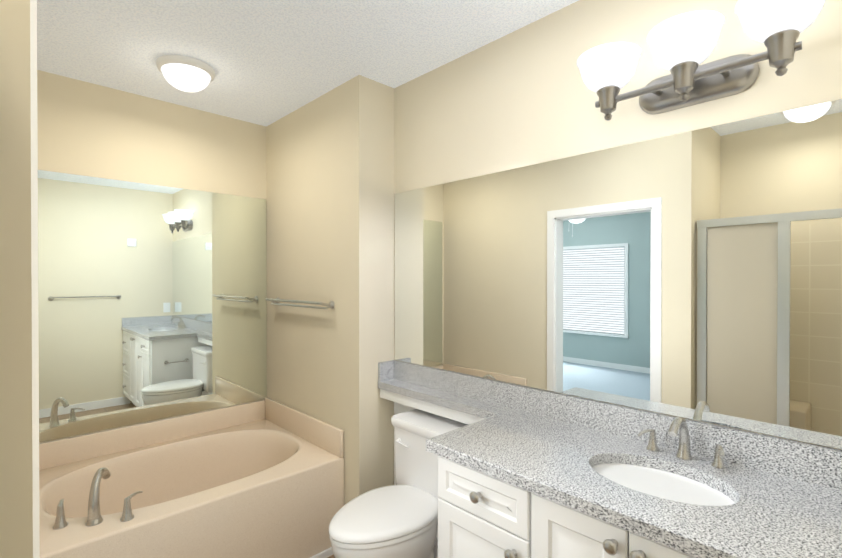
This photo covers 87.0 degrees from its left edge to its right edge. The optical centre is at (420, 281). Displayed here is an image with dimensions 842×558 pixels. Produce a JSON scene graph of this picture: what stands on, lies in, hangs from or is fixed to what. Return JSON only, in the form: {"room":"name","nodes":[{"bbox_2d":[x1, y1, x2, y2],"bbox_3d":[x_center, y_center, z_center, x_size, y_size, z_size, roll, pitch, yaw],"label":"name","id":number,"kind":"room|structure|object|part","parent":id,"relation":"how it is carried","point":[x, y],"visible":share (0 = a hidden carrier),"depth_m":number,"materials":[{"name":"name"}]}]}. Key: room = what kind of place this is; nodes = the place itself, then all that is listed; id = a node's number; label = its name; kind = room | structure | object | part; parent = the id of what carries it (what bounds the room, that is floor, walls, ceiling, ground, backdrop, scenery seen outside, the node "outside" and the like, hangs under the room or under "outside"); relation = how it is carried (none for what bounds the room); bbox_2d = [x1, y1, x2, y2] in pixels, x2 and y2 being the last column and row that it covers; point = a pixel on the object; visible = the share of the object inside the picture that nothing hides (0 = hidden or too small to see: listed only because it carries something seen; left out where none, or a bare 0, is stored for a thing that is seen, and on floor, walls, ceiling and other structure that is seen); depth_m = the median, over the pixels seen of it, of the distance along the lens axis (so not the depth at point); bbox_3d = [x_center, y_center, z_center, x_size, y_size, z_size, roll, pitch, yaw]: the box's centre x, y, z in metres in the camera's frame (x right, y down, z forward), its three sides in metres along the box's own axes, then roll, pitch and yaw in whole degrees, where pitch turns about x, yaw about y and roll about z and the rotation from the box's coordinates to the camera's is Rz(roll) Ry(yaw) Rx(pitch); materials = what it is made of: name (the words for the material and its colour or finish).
{"room":"bathroom","nodes":[
{"label":"bathroom","id":0,"kind":"room"},
{"bbox_2d":[37,0,578,126],"bbox_3d":[-2.596,-1.064,0.975,5.696,0.060,5.600,0,0,-44],"label":"ceiling","id":1,"kind":"structure","parent":0,"point":[269,62],"depth_m":1.92,"materials":[{"name":"white paint"}]},
{"bbox_2d":[156,55,215,91],"bbox_3d":[-1.137,-0.985,2.151,0.255,0.108,0.255,0,0,-44],"label":"light","id":2,"kind":"object","parent":1,"relation":"attached to","point":[185,73],"visible":1,"depth_m":2.08,"materials":[{"name":"white glass"}]},
{"bbox_2d":[0,0,841,557],"bbox_3d":[-0.607,0.184,1.281,2.416,2.440,3.271,0,0,-44],"label":"wall","id":3,"kind":"structure","parent":0,"point":[328,176],"depth_m":2.25,"materials":[{"name":"paint"}]},
{"bbox_2d":[265,297,334,309],"bbox_3d":[-0.733,0.124,2.613,0.081,0.048,0.683,0,0,-44],"label":"towel bar","id":4,"kind":"object","parent":3,"relation":"attached to","point":[278,300],"visible":1,"depth_m":2.52,"materials":[{"name":"silver metal"}]},
{"bbox_2d":[310,547,332,557],"bbox_3d":[-0.862,1.383,1.887,1.283,0.035,0.012,0,0,-44],"label":"baseboard","id":5,"kind":"structure","parent":3,"relation":"attached to","point":[328,552],"depth_m":2.24,"materials":[{"name":"white wood"}]},
{"bbox_2d":[395,99,841,448],"bbox_3d":[0.555,-0.022,1.663,0.005,0.890,2.003,0,0,-44],"label":"vanity mirror","id":6,"kind":"object","parent":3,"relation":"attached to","point":[695,275],"visible":1,"depth_m":1.44,"materials":[{"name":"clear mirror"}]},
{"bbox_2d":[576,0,825,120],"bbox_3d":[0.769,-0.631,1.296,0.203,0.205,0.642,0,0,-44],"label":"sconce","id":7,"kind":"object","parent":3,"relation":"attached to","point":[682,46],"visible":1,"depth_m":1.26,"materials":[{"name":"white glass"}]},
{"bbox_3d":[-0.607,1.434,1.288,2.416,0.060,3.271,0,0,-44],"label":"floor","id":8,"kind":"structure","parent":0,"visible":0},
{"bbox_2d":[39,397,343,557],"bbox_3d":[-1.185,1.067,2.221,1.283,0.664,0.916,0,0,-44],"label":"bathtub","id":9,"kind":"object","parent":8,"relation":"on","point":[264,478],"visible":0.98,"depth_m":2.21,"materials":[{"name":"ceramic"}]},
{"bbox_2d":[52,467,142,529],"bbox_3d":[-1.259,0.831,1.736,0.278,0.186,0.212,0,0,-44],"label":"faucet","id":10,"kind":"object","parent":9,"relation":"on","point":[94,521],"depth_m":1.70,"materials":[{"name":"silver metal"}]},
{"bbox_2d":[329,409,467,557],"bbox_3d":[-0.088,1.019,1.859,0.657,0.764,0.450,0,0,-44],"label":"toilet","id":11,"kind":"object","parent":8,"relation":"on","point":[399,519],"visible":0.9,"depth_m":1.81,"materials":[{"name":"white ceramic"}]},
{"bbox_3d":[-0.145,0.943,1.803,0.497,0.050,0.358,0,0,-44],"label":"seat","id":12,"kind":"part","parent":11,"relation":"part of","materials":[{"name":"white plastic"}]},
{"bbox_3d":[-0.086,0.738,2.034,0.024,0.023,0.087,0,0,-44],"label":"lever","id":13,"kind":"part","parent":11,"relation":"part of","materials":[{"name":"white ceramic"}]},
{"bbox_2d":[378,380,713,557],"bbox_3d":[0.357,0.981,1.483,0.548,0.843,2.012,0,0,-44],"label":"bathroom vanity","id":14,"kind":"object","parent":8,"relation":"on","point":[482,514],"depth_m":1.27,"materials":[{"name":"white paint"}]},
{"bbox_2d":[426,408,841,557],"bbox_3d":[0.627,0.544,1.203,0.505,0.036,1.237,0,0,-44],"label":"countertop","id":15,"kind":"structure","parent":14,"relation":"on","point":[763,514],"depth_m":1.14,"materials":[{"name":"grey stone"}]},
{"bbox_2d":[594,456,729,507],"bbox_3d":[0.641,0.626,1.203,0.255,0.153,0.363,0,0,-44],"label":"sink","id":16,"kind":"object","parent":15,"relation":"in","point":[684,487],"depth_m":1.24,"materials":[{"name":"white ceramic"}]},
{"bbox_2d":[634,416,729,467],"bbox_3d":[0.754,0.459,1.294,0.136,0.133,0.227,0,0,-44],"label":"faucet","id":17,"kind":"object","parent":15,"relation":"on","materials":[{"name":"silver metal"}]},
{"bbox_3d":[-3.562,0.187,0.817,4.075,2.440,4.500,0,0,-44],"label":"wall","id":18,"kind":"structure","parent":0,"visible":0},
{"bbox_2d":[38,170,266,441],"bbox_3d":[-1.497,0.117,2.550,1.265,1.340,0.005,0,0,-44],"label":"mirror","id":19,"kind":"object","parent":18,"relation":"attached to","point":[152,303],"visible":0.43,"depth_m":2.49,"materials":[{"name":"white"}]},
{"bbox_3d":[-1.644,0.185,1.116,0.694,2.440,2.071,0,0,-44],"label":"wall","id":20,"kind":"structure","parent":0,"visible":0},
{"bbox_2d":[30,0,39,557],"bbox_3d":[-0.963,0.440,0.983,0.134,1.932,0.805,0,0,-44],"label":"door frame","id":21,"kind":"structure","parent":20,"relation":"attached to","point":[34,270],"depth_m":0.73,"materials":[{"name":"white wood"}]}
]}

